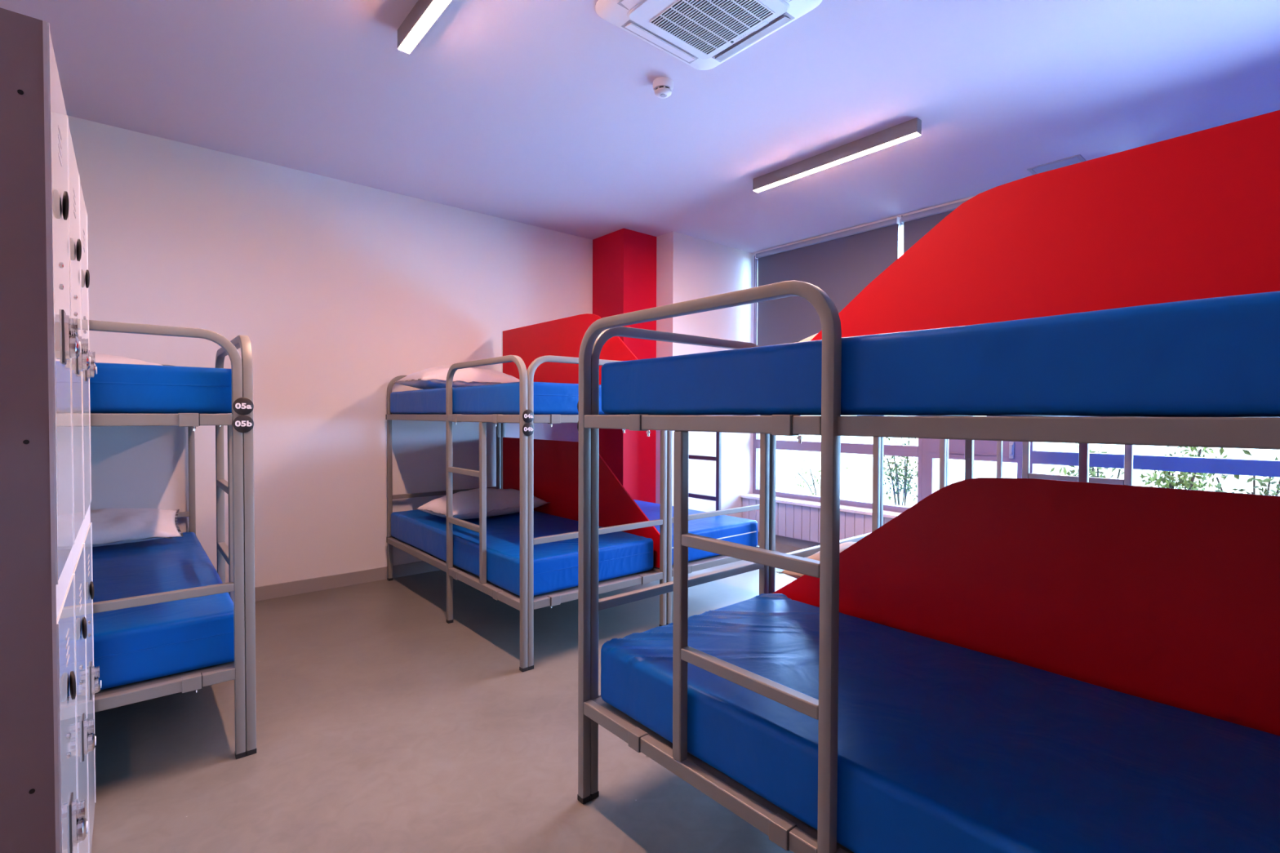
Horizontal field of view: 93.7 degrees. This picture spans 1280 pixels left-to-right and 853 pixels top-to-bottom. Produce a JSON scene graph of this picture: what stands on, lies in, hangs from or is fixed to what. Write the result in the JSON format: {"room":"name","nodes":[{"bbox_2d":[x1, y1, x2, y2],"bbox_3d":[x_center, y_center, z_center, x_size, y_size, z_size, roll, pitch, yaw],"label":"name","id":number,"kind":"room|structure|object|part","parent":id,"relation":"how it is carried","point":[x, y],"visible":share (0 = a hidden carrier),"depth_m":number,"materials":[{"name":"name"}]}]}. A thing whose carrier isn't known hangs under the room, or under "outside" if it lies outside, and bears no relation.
{"room":"dormitory","nodes":[
{"label":"dormitory","id":0,"kind":"room"},
{"bbox_2d":[66,115,592,586],"bbox_3d":[-1.302,-0.304,4.893,5.821,2.812,0.120,-1,1,-40],"label":"wall","id":1,"kind":"structure","parent":0,"point":[339,290],"depth_m":4.01,"materials":[{"name":"white paint"}]},
{"bbox_2d":[228,560,439,601],"bbox_3d":[-1.912,1.068,4.313,3.872,0.088,0.014,-1,1,-40],"label":"baseboard","id":2,"kind":"structure","parent":1,"relation":"attached to","point":[298,587],"depth_m":4.15,"materials":[{"name":"grey"}]},
{"bbox_2d":[751,195,976,255],"bbox_3d":[2.747,-1.676,4.290,0.320,0.020,6.010,-1,1,-40],"label":"trim","id":3,"kind":"structure","parent":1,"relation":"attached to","point":[969,197],"depth_m":5.03,"materials":[{"name":"white paint"}]},
{"bbox_2d":[91,539,809,852],"bbox_3d":[0.684,1.203,2.591,5.821,0.100,6.250,-1,1,-40],"label":"floor","id":4,"kind":"structure","parent":0,"point":[384,724],"depth_m":2.17,"materials":[{"name":"concrete"}]},
{"bbox_2d":[0,7,88,852],"bbox_3d":[-1.216,0.279,0.929,0.520,1.800,0.385,-1,1,-40],"label":"locker","id":5,"kind":"object","parent":4,"relation":"on","point":[41,811],"visible":1,"depth_m":0.92,"materials":[{"name":"white metal"}]},
{"bbox_3d":[-1.036,-0.190,1.073,0.005,0.868,0.377,-1,1,-40],"label":"door","id":6,"kind":"part","parent":5,"relation":"part of","materials":[{"name":"white metal"}]},
{"bbox_3d":[-1.033,-0.160,1.076,0.003,0.094,0.048,-1,1,-40],"label":"lock plate","id":7,"kind":"part","parent":5,"relation":"part of","materials":[{"name":"grey metal"}]},
{"bbox_3d":[-1.039,0.735,1.091,0.005,0.858,0.377,-1,1,-40],"label":"door","id":8,"kind":"part","parent":5,"relation":"part of","materials":[{"name":"white metal"}]},
{"bbox_3d":[-1.036,0.724,1.093,0.003,0.094,0.048,-1,1,-40],"label":"lock plate","id":9,"kind":"part","parent":5,"relation":"part of","materials":[{"name":"grey metal"}]},
{"bbox_3d":[-1.025,-0.160,1.083,0.018,0.080,0.042,-1,1,-40],"label":"lock knob","id":10,"kind":"part","parent":5,"relation":"part of","materials":[{"name":"silver metal"}]},
{"bbox_3d":[-1.028,0.724,1.100,0.018,0.080,0.042,-1,1,-40],"label":"lock knob","id":11,"kind":"part","parent":5,"relation":"part of","materials":[{"name":"silver metal"}]},
{"bbox_2d":[67,116,96,852],"bbox_3d":[-1.466,0.272,1.222,0.520,1.800,0.384,-1,1,-40],"label":"locker","id":12,"kind":"object","parent":4,"relation":"on","point":[86,740],"visible":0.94,"depth_m":1.37,"materials":[{"name":"white metal"}]},
{"bbox_3d":[-1.286,-0.196,1.366,0.005,0.868,0.377,-1,1,-40],"label":"door","id":13,"kind":"part","parent":12,"relation":"part of","materials":[{"name":"white metal"}]},
{"bbox_3d":[-1.283,-0.166,1.369,0.003,0.094,0.048,-1,1,-40],"label":"lock plate","id":14,"kind":"part","parent":12,"relation":"part of","materials":[{"name":"grey metal"}]},
{"bbox_3d":[-1.289,0.729,1.384,0.005,0.858,0.377,-1,1,-40],"label":"door","id":15,"kind":"part","parent":12,"relation":"part of","materials":[{"name":"white metal"}]},
{"bbox_3d":[-1.286,0.718,1.386,0.003,0.094,0.048,-1,1,-40],"label":"lock plate","id":16,"kind":"part","parent":12,"relation":"part of","materials":[{"name":"grey metal"}]},
{"bbox_3d":[-1.275,-0.166,1.376,0.018,0.080,0.042,-1,1,-40],"label":"lock knob","id":17,"kind":"part","parent":12,"relation":"part of","materials":[{"name":"silver metal"}]},
{"bbox_3d":[-1.278,0.718,1.393,0.018,0.080,0.042,-1,1,-40],"label":"lock knob","id":18,"kind":"part","parent":12,"relation":"part of","materials":[{"name":"silver metal"}]},
{"bbox_2d":[80,181,101,852],"bbox_3d":[-1.716,0.266,1.515,0.520,1.800,0.384,-1,1,-40],"label":"locker","id":19,"kind":"object","parent":4,"relation":"on","point":[94,682],"visible":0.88,"depth_m":1.66,"materials":[{"name":"white"}]},
{"bbox_3d":[-1.536,-0.203,1.659,0.005,0.868,0.377,-1,1,-40],"label":"door","id":20,"kind":"part","parent":19,"relation":"part of","materials":[{"name":"white metal"}]},
{"bbox_3d":[-1.539,0.722,1.676,0.005,0.858,0.377,-1,1,-40],"label":"door","id":21,"kind":"part","parent":19,"relation":"part of","materials":[{"name":"white metal"}]},
{"bbox_3d":[-1.536,0.711,1.679,0.003,0.094,0.048,-1,1,-40],"label":"lock plate","id":22,"kind":"part","parent":19,"relation":"part of","materials":[{"name":"grey metal"}]},
{"bbox_3d":[-1.525,-0.173,1.669,0.018,0.080,0.042,-1,1,-40],"label":"lock knob","id":23,"kind":"part","parent":19,"relation":"part of","materials":[{"name":"silver metal"}]},
{"bbox_3d":[-1.528,0.711,1.685,0.018,0.080,0.042,-1,1,-40],"label":"lock knob","id":24,"kind":"part","parent":19,"relation":"part of","materials":[{"name":"silver metal"}]},
{"bbox_2d":[88,320,257,759],"bbox_3d":[-2.351,0.402,2.570,0.920,1.484,2.012,-1,1,-40],"label":"bunk bed","id":25,"kind":"object","parent":4,"relation":"on","point":[239,555],"visible":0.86,"depth_m":2.08,"materials":[{"name":"grey metal"}]},
{"bbox_2d":[89,362,231,413],"bbox_3d":[-2.353,-0.136,2.565,0.849,0.162,1.904,-1,1,-40],"label":"mattress","id":26,"kind":"object","parent":25,"relation":"on","point":[116,388],"visible":0.65,"depth_m":1.98,"materials":[{"name":"blue"}]},
{"bbox_2d":[95,354,162,365],"bbox_3d":[-2.804,-0.296,3.017,0.759,0.141,0.451,-1,1,-40],"label":"pillow","id":27,"kind":"object","parent":26,"relation":"on","point":[104,358],"visible":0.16,"depth_m":2.99,"materials":[{"name":"white fabric"}]},
{"bbox_3d":[-1.721,-0.020,1.802,0.827,0.040,0.028,-1,1,-40],"label":"rail","id":28,"kind":"part","parent":25,"relation":"part of","materials":[{"name":"grey metal"}]},
{"bbox_2d":[92,532,234,689],"bbox_3d":[-2.356,0.733,2.582,0.848,0.184,1.905,-1,1,-40],"label":"mattress","id":29,"kind":"object","parent":25,"relation":"on","point":[136,644],"visible":0.58,"depth_m":2.10,"materials":[{"name":"blue plastic"}]},
{"bbox_2d":[90,507,182,546],"bbox_3d":[-2.867,0.525,3.104,0.790,0.168,0.378,-1,1,-40],"label":"pillow","id":30,"kind":"object","parent":29,"relation":"on","point":[112,526],"visible":0.53,"depth_m":3.14,"materials":[{"name":"white fabric"}]},
{"bbox_3d":[-1.724,0.861,1.819,0.827,0.040,0.028,-1,1,-40],"label":"rail","id":31,"kind":"part","parent":25,"relation":"part of","materials":[{"name":"grey metal"}]},
{"bbox_3d":[-3.006,0.377,3.312,0.887,1.468,0.030,-1,1,-40],"label":"head frame","id":32,"kind":"part","parent":25,"relation":"part of","materials":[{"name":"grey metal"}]},
{"bbox_3d":[-1.649,0.409,2.430,0.028,0.841,0.030,-1,1,-40],"label":"ladder post","id":33,"kind":"part","parent":25,"relation":"part of","materials":[{"name":"grey metal"}]},
{"bbox_2d":[385,355,666,672],"bbox_3d":[-0.847,0.382,3.837,0.920,1.484,2.012,-1,1,-40],"label":"bunk bed","id":34,"kind":"object","parent":4,"relation":"on","point":[526,602],"visible":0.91,"depth_m":3.11,"materials":[{"name":"grey metal"}]},
{"bbox_3d":[-1.440,-0.058,3.865,0.030,0.040,1.079,-1,1,-40],"label":"rail","id":35,"kind":"part","parent":34,"relation":"part of","materials":[{"name":"grey metal"}]},
{"bbox_3d":[-1.443,0.822,3.882,0.030,0.040,1.079,-1,1,-40],"label":"rail","id":36,"kind":"part","parent":34,"relation":"part of","materials":[{"name":"grey metal"}]},
{"bbox_3d":[-1.477,0.357,4.600,0.887,1.468,0.030,-1,1,-40],"label":"head frame","id":37,"kind":"part","parent":34,"relation":"part of","materials":[{"name":"grey metal"}]},
{"bbox_3d":[-0.818,0.398,3.122,0.028,0.841,0.030,-1,1,-40],"label":"ladder post","id":38,"kind":"part","parent":34,"relation":"part of","materials":[{"name":"grey metal"}]},
{"bbox_3d":[-0.820,0.838,3.131,0.028,0.040,0.820,-1,1,-40],"label":"rail","id":39,"kind":"part","parent":34,"relation":"part of","materials":[{"name":"grey metal"}]},
{"bbox_3d":[-0.817,-0.042,3.115,0.028,0.040,0.820,-1,1,-40],"label":"rail","id":40,"kind":"part","parent":34,"relation":"part of","materials":[{"name":"grey metal"}]},
{"bbox_2d":[390,382,607,414],"bbox_3d":[-0.849,-0.155,3.831,0.849,0.161,1.906,-1,1,-40],"label":"mattress","id":41,"kind":"object","parent":34,"relation":"on","point":[549,398],"visible":0.66,"depth_m":3.12,"materials":[{"name":"blue"}]},
{"bbox_2d":[393,365,519,389],"bbox_3d":[-1.276,-0.338,4.322,0.819,0.185,0.481,-1,1,-42],"label":"pillow","id":42,"kind":"object","parent":41,"relation":"on","point":[433,377],"visible":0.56,"depth_m":4.12,"materials":[{"name":"white fabric"}]},
{"bbox_2d":[391,510,653,595],"bbox_3d":[-0.852,0.712,3.848,0.849,0.187,1.904,-1,1,-40],"label":"mattress","id":43,"kind":"object","parent":34,"relation":"on","point":[620,553],"visible":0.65,"depth_m":3.31,"materials":[{"name":"blue"}]},
{"bbox_2d":[413,488,549,519],"bbox_3d":[-1.075,0.524,4.144,0.461,0.183,0.789,1,2,43],"label":"pillow","id":44,"kind":"object","parent":43,"relation":"on","point":[499,501],"visible":0.77,"depth_m":3.97,"materials":[{"name":"white fabric"}]},
{"bbox_2d":[502,313,638,384],"bbox_3d":[-0.511,-0.420,4.149,0.011,0.669,1.856,-1,1,-40],"label":"divider panel","id":45,"kind":"object","parent":34,"relation":"attached to","point":[563,337],"visible":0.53,"depth_m":4.24,"materials":[{"name":"red laminate"}]},
{"bbox_3d":[-0.193,-0.040,3.090,0.827,0.040,0.028,-1,1,-40],"label":"rail","id":46,"kind":"part","parent":34,"relation":"part of","materials":[{"name":"grey metal"}]},
{"bbox_2d":[502,436,659,568],"bbox_3d":[-0.491,0.447,4.138,0.011,0.694,1.926,-1,1,-40],"label":"divider panel","id":47,"kind":"object","parent":34,"relation":"attached to","point":[556,463],"visible":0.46,"depth_m":4.14,"materials":[{"name":"red laminate"}]},
{"bbox_3d":[-0.194,0.390,3.098,0.887,1.468,0.030,-1,1,-40],"label":"foot frame","id":48,"kind":"part","parent":34,"relation":"part of","materials":[{"name":"grey metal"}]},
{"bbox_3d":[-0.195,0.841,3.106,0.827,0.040,0.028,-1,1,-40],"label":"rail","id":49,"kind":"part","parent":34,"relation":"part of","materials":[{"name":"grey metal"}]},
{"bbox_2d":[500,422,759,624],"bbox_3d":[-0.139,0.373,4.443,0.920,1.484,2.010,-1,1,-40],"label":"bunk bed","id":50,"kind":"object","parent":4,"relation":"on","point":[715,561],"visible":0.06,"depth_m":3.62,"materials":[{"name":"grey metal"}]},
{"bbox_3d":[-0.794,0.348,5.184,0.887,1.468,0.030,-1,1,-40],"label":"head frame","id":51,"kind":"part","parent":50,"relation":"part of","materials":[{"name":"grey metal"}]},
{"bbox_3d":[0.490,0.381,3.682,0.887,1.468,0.030,-1,1,-40],"label":"foot frame","id":52,"kind":"part","parent":50,"relation":"part of","materials":[{"name":"grey metal"}]},
{"bbox_2d":[633,499,757,564],"bbox_3d":[-0.143,0.704,4.453,0.849,0.183,1.904,-1,1,-40],"label":"mattress","id":53,"kind":"object","parent":50,"relation":"on","point":[740,531],"visible":0.25,"depth_m":3.89,"materials":[{"name":"blue"}]},
{"bbox_3d":[0.489,0.832,3.690,0.827,0.040,0.028,-1,1,-40],"label":"rail","id":54,"kind":"part","parent":50,"relation":"part of","materials":[{"name":"grey metal"}]},
{"bbox_3d":[0.563,0.380,4.302,0.028,0.841,0.030,-1,1,-40],"label":"ladder post","id":55,"kind":"part","parent":50,"relation":"part of","materials":[{"name":"grey metal"}]},
{"bbox_2d":[577,280,1279,852],"bbox_3d":[0.806,0.434,1.391,0.920,1.484,2.011,-1,1,-40],"label":"bunk bed","id":56,"kind":"object","parent":4,"relation":"on","point":[782,828],"visible":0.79,"depth_m":1.35,"materials":[{"name":"grey metal"}]},
{"bbox_3d":[0.177,0.409,2.152,0.887,1.468,0.030,-1,1,-40],"label":"foot frame","id":57,"kind":"part","parent":56,"relation":"part of","materials":[{"name":"grey metal"}]},
{"bbox_3d":[0.104,0.431,1.531,0.028,0.841,0.030,-1,1,-40],"label":"ladder post","id":58,"kind":"part","parent":56,"relation":"part of","materials":[{"name":"grey metal"}]},
{"bbox_3d":[0.103,0.872,1.539,0.028,0.040,0.820,-1,1,-40],"label":"rail","id":59,"kind":"part","parent":56,"relation":"part of","materials":[{"name":"grey metal"}]},
{"bbox_3d":[0.106,-0.009,1.522,0.028,0.040,0.820,-1,1,-40],"label":"rail","id":60,"kind":"part","parent":56,"relation":"part of","materials":[{"name":"grey metal"}]},
{"bbox_3d":[0.747,0.888,0.807,0.030,0.040,1.079,-1,1,-40],"label":"rail","id":61,"kind":"part","parent":56,"relation":"part of","materials":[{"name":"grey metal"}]},
{"bbox_2d":[600,593,1279,852],"bbox_3d":[0.809,0.760,1.394,0.852,0.194,1.904,-1,1,-40],"label":"mattress","id":62,"kind":"object","parent":56,"relation":"on","point":[943,747],"visible":0.9,"depth_m":1.31,"materials":[{"name":"blue plastic"}]},
{"bbox_2d":[600,290,1279,417],"bbox_3d":[0.811,-0.103,1.376,0.848,0.161,1.904,-1,1,-40],"label":"mattress","id":63,"kind":"object","parent":56,"relation":"on","point":[1215,357],"visible":0.93,"depth_m":0.97,"materials":[{"name":"blue"}]},
{"bbox_3d":[1.146,-0.008,1.670,0.028,0.040,1.946,-1,1,-40],"label":"rail","id":64,"kind":"part","parent":56,"relation":"part of","materials":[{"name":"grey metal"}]},
{"bbox_2d":[773,477,1279,736],"bbox_3d":[1.162,0.497,1.692,0.011,0.698,1.941,-1,1,-40],"label":"divider panel","id":65,"kind":"object","parent":56,"relation":"attached to","point":[1171,597],"visible":0.74,"depth_m":1.61,"materials":[{"name":"red laminate"}]},
{"bbox_2d":[811,110,1279,340],"bbox_3d":[1.171,-0.376,1.668,0.011,0.686,1.921,-1,1,-40],"label":"divider panel","id":66,"kind":"object","parent":56,"relation":"attached to","point":[1195,215],"visible":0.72,"depth_m":1.59,"materials":[{"name":"red laminate"}]},
{"bbox_3d":[0.750,0.007,0.790,0.030,0.040,1.079,-1,1,-40],"label":"rail","id":67,"kind":"part","parent":56,"relation":"part of","materials":[{"name":"grey metal"}]},
{"bbox_2d":[768,415,1089,593],"bbox_3d":[1.514,0.425,1.996,0.920,1.484,2.010,-1,1,-40],"label":"bunk bed","id":68,"kind":"object","parent":4,"relation":"on","point":[877,442],"visible":0.03,"depth_m":2.68,"materials":[{"name":"grey metal"}]},
{"bbox_3d":[0.861,0.401,2.735,0.887,1.468,0.030,-1,1,-40],"label":"foot frame","id":69,"kind":"part","parent":68,"relation":"part of","materials":[{"name":"grey metal"}]},
{"bbox_2d":[906,415,933,416],"bbox_3d":[1.520,-0.113,1.982,0.850,0.161,1.905,-1,1,-40],"label":"mattress","id":70,"kind":"object","parent":68,"relation":"on","point":[907,415],"visible":0.05,"depth_m":2.03,"materials":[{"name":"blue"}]},
{"bbox_2d":[799,333,817,342],"bbox_3d":[0.993,-0.323,2.485,0.769,0.237,0.482,-1,1,-40],"label":"pillow","id":71,"kind":"object","parent":70,"relation":"on","point":[808,339],"visible":0.02,"depth_m":2.36,"materials":[{"name":"beige fabric"}]},
{"bbox_3d":[1.485,0.413,2.711,0.028,0.841,0.030,-1,1,-40],"label":"ladder post","id":72,"kind":"part","parent":68,"relation":"part of","materials":[{"name":"grey metal"}]},
{"bbox_3d":[1.517,0.756,1.998,0.849,0.184,1.905,-1,1,-40],"label":"mattress","id":73,"kind":"object","parent":68,"relation":"on","visible":0},
{"bbox_2d":[777,542,856,578],"bbox_3d":[0.993,0.566,2.498,0.769,0.176,0.472,-1,1,-40],"label":"pillow","id":74,"kind":"object","parent":73,"relation":"on","point":[843,546],"visible":0.05,"depth_m":2.42,"materials":[{"name":"beige fabric"}]},
{"bbox_2d":[939,439,1133,488],"bbox_3d":[2.737,0.409,3.027,0.920,1.484,2.010,-1,1,-40],"label":"window frame","id":75,"kind":"structure","parent":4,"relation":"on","point":[944,443],"depth_m":3.15,"materials":[{"name":"grey metal"}]},
{"bbox_3d":[2.109,0.384,3.788,0.887,1.468,0.030,-1,1,-40],"label":"foot frame","id":76,"kind":"part","parent":75,"relation":"part of","materials":[{"name":"grey metal"}]},
{"bbox_3d":[2.035,0.406,3.167,0.028,0.841,0.030,-1,1,-40],"label":"ladder post","id":77,"kind":"part","parent":75,"relation":"part of","materials":[{"name":"grey metal"}]},
{"bbox_2d":[592,228,656,502],"bbox_3d":[-0.147,-0.312,5.501,0.383,2.812,0.455,-1,1,-40],"label":"wall pillar","id":78,"kind":"structure","parent":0,"point":[624,260],"depth_m":5.33,"materials":[{"name":"red paint"}]},
{"bbox_2d":[0,0,1279,253],"bbox_3d":[0.694,-1.719,2.535,5.821,0.120,6.250,-1,1,-40],"label":"ceiling","id":79,"kind":"structure","parent":0,"point":[548,114],"depth_m":3.02,"materials":[{"name":"grey paint"}]},
{"bbox_2d":[397,0,451,53],"bbox_3d":[-0.637,-1.615,2.111,0.052,0.081,1.114,-1,1,-40],"label":"ceiling lamp","id":80,"kind":"object","parent":79,"relation":"attached to","point":[424,13],"visible":1,"depth_m":2.37,"materials":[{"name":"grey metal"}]},
{"bbox_2d":[653,76,673,98],"bbox_3d":[0.112,-1.636,2.908,0.100,0.064,0.100,-1,1,-40],"label":"smoke detector","id":81,"kind":"object","parent":79,"relation":"attached to","point":[663,86],"visible":1,"depth_m":2.88,"materials":[{"name":"white plastic"}]},
{"bbox_2d":[595,0,822,70],"bbox_3d":[0.265,-1.635,2.348,0.670,0.042,0.670,-1,1,-40],"label":"air conditioner","id":82,"kind":"object","parent":79,"relation":"attached to","point":[701,34],"visible":1,"depth_m":2.40,"materials":[{"name":"white plastic"}]},
{"bbox_3d":[0.264,-1.623,2.348,0.464,0.008,0.464,-1,1,-40],"label":"panel","id":83,"kind":"part","parent":82,"relation":"part of","materials":[{"name":"white plastic"}]},
{"bbox_2d":[649,0,774,55],"bbox_3d":[0.283,-1.617,2.373,0.336,0.003,0.363,-1,1,-40],"label":"grille","id":84,"kind":"object","parent":82,"relation":"attached to","point":[705,27],"depth_m":2.39,"materials":[{"name":"white"}]},
{"bbox_2d":[752,117,921,192],"bbox_3d":[1.153,-1.639,3.683,0.052,0.081,1.119,-1,1,-40],"label":"ceiling lamp","id":85,"kind":"object","parent":79,"relation":"attached to","point":[912,128],"visible":1,"depth_m":3.58,"materials":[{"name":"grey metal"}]},
{"bbox_2d":[1026,154,1086,174],"bbox_3d":[2.684,-1.675,3.859,0.192,0.006,0.287,-1,1,-40],"label":"ceiling vent","id":86,"kind":"object","parent":79,"relation":"in","point":[1075,159],"visible":0.59,"depth_m":3.83,"materials":[{"name":"grey metal"}]},
{"bbox_3d":[2.684,-1.676,3.859,0.148,0.002,0.243,-1,1,-40],"label":"plate","id":87,"kind":"part","parent":86,"relation":"part of","materials":[{"name":"grey metal"}]},
{"bbox_2d":[655,231,751,518],"bbox_3d":[0.478,-0.318,5.892,1.076,2.812,0.672,-1,1,-40],"label":"wall","id":88,"kind":"structure","parent":0,"point":[688,268],"depth_m":5.56,"materials":[{"name":"white paint"}]},
{"bbox_2d":[750,255,754,493],"bbox_3d":[1.010,-0.522,6.342,0.320,2.377,0.672,-1,1,-40],"label":"wall pier","id":89,"kind":"object","parent":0,"point":[753,256],"visible":0.14,"depth_m":6.00,"materials":[{"name":"white paint"}]},
{"bbox_2d":[755,493,902,513],"bbox_3d":[2.739,0.918,4.339,0.320,0.415,6.010,-1,1,-40],"label":"wall","id":90,"kind":"structure","parent":0,"point":[755,494],"depth_m":5.23,"materials":[{"name":"white paint"}]},
{"bbox_2d":[757,531,820,548],"bbox_3d":[2.795,1.093,3.949,0.106,0.080,5.337,-1,1,-40],"label":"baseboard","id":91,"kind":"structure","parent":90,"relation":"attached to","point":[788,541],"depth_m":5.49,"materials":[{"name":"grey"}]},
{"bbox_2d":[742,497,893,543],"bbox_3d":[2.785,0.898,3.936,0.133,0.312,5.337,-1,1,-40],"label":"radiator","id":92,"kind":"object","parent":90,"relation":"attached to","point":[792,521],"depth_m":5.36,"materials":[{"name":"white metal"}]},
{"bbox_2d":[740,493,900,518],"bbox_3d":[2.777,0.729,3.925,0.156,0.025,5.337,-1,1,-40],"label":"trim","id":93,"kind":"structure","parent":90,"relation":"attached to","point":[778,500],"depth_m":5.28,"materials":[{"name":"white"}]},
{"bbox_2d":[752,219,922,512],"bbox_3d":[1.709,-0.501,5.389,0.074,2.377,1.684,-1,1,-40],"label":"window","id":94,"kind":"structure","parent":90,"relation":"in","point":[846,447],"depth_m":5.32,"materials":[{"name":"grey paint"}]},
{"bbox_2d":[755,216,899,346],"bbox_3d":[1.600,-0.843,5.358,0.048,1.690,1.432,-1,1,-40],"label":"roller blind","id":95,"kind":"object","parent":94,"relation":"attached to","point":[842,264],"visible":0.41,"depth_m":5.37,"materials":[{"name":"grey fabric"}]},
{"bbox_3d":[1.130,-0.829,5.896,0.004,1.640,0.004,-1,1,-40],"label":"pull chain","id":96,"kind":"part","parent":95,"relation":"part of","materials":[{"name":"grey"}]},
{"bbox_2d":[897,200,967,416],"bbox_3d":[2.537,-0.819,4.260,0.048,1.690,1.415,-1,1,-40],"label":"roller blind","id":97,"kind":"object","parent":94,"relation":"attached to","point":[916,225],"visible":0.16,"depth_m":4.67,"materials":[{"name":"grey fabric"}]},
{"bbox_2d":[921,438,1022,499],"bbox_3d":[2.479,-0.481,4.457,0.115,2.377,0.732,-1,1,-40],"label":"window","id":98,"kind":"structure","parent":90,"relation":"in","point":[984,451],"depth_m":4.52,"materials":[{"name":"glass"}]},
{"bbox_3d":[2.496,-0.481,4.471,0.070,2.377,0.732,-1,1,-40],"label":"frame","id":99,"kind":"part","parent":98,"relation":"part of","materials":[{"name":"grey paint"}]},
{"bbox_3d":[2.622,0.167,4.236,0.033,0.120,0.030,-1,1,-40],"label":"handle","id":100,"kind":"part","parent":98,"relation":"part of","materials":[{"name":"grey"}]},
{"bbox_2d":[1030,441,1279,477],"bbox_3d":[3.656,-0.452,3.110,0.074,2.377,2.858,-1,1,-40],"label":"window","id":101,"kind":"structure","parent":90,"relation":"in","point":[1264,468],"depth_m":3.62,"materials":[{"name":"grey paint"}]},
{"bbox_3d":[3.658,-0.452,3.111,0.070,2.377,2.858,-1,1,-40],"label":"frame","id":102,"kind":"part","parent":101,"relation":"part of","materials":[{"name":"grey paint"}]},
{"label":"outside","id":103,"kind":"structure","parent":0,"visible":0},
{"bbox_2d":[775,435,1279,504],"bbox_3d":[18.321,1.028,15.675,31.800,0.100,60.000,-1,1,-40],"label":"window","id":104,"kind":"structure","parent":103,"point":[859,485],"depth_m":13.91,"materials":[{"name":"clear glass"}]},
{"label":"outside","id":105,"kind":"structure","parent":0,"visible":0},
{"bbox_2d":[775,488,914,506],"bbox_3d":[5.034,1.203,4.327,3.149,0.100,60.000,-1,1,-40],"label":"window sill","id":106,"kind":"object","parent":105,"point":[778,490],"depth_m":8.86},
{"bbox_2d":[790,453,848,495],"bbox_3d":[2.573,0.730,8.488,0.935,0.676,0.719,-1,1,-40],"label":"shrub","id":107,"kind":"object","parent":106,"relation":"on","point":[805,473],"visible":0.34,"depth_m":8.41,"materials":[{"name":"green plant"}]},
{"bbox_2d":[883,437,917,506],"bbox_3d":[3.176,0.562,7.364,0.618,1.057,0.848,1,1,22],"label":"shrub","id":108,"kind":"object","parent":106,"relation":"on","point":[905,490],"visible":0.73,"depth_m":7.33,"materials":[{"name":"green plant"}]},
{"bbox_2d":[1049,443,1143,479],"bbox_3d":[4.084,0.623,5.449,0.745,1.016,0.715,-1,1,-40],"label":"shrub","id":109,"kind":"object","parent":106,"relation":"on","point":[1092,472],"visible":0.1,"depth_m":5.43,"materials":[{"name":"green plant"}]},
{"bbox_2d":[1138,446,1227,491],"bbox_3d":[5.138,0.555,5.703,0.648,1.146,0.724,1,1,31],"label":"shrub","id":110,"kind":"object","parent":106,"relation":"on","point":[1183,482],"visible":0.41,"depth_m":5.72,"materials":[{"name":"green plant"}]},
{"bbox_2d":[1188,448,1279,496],"bbox_3d":[4.727,0.652,4.662,0.559,0.990,0.686,-1,1,-40],"label":"shrub","id":111,"kind":"object","parent":106,"relation":"on","point":[1266,491],"visible":0.14,"depth_m":4.65,"materials":[{"name":"green plant"}]}
]}

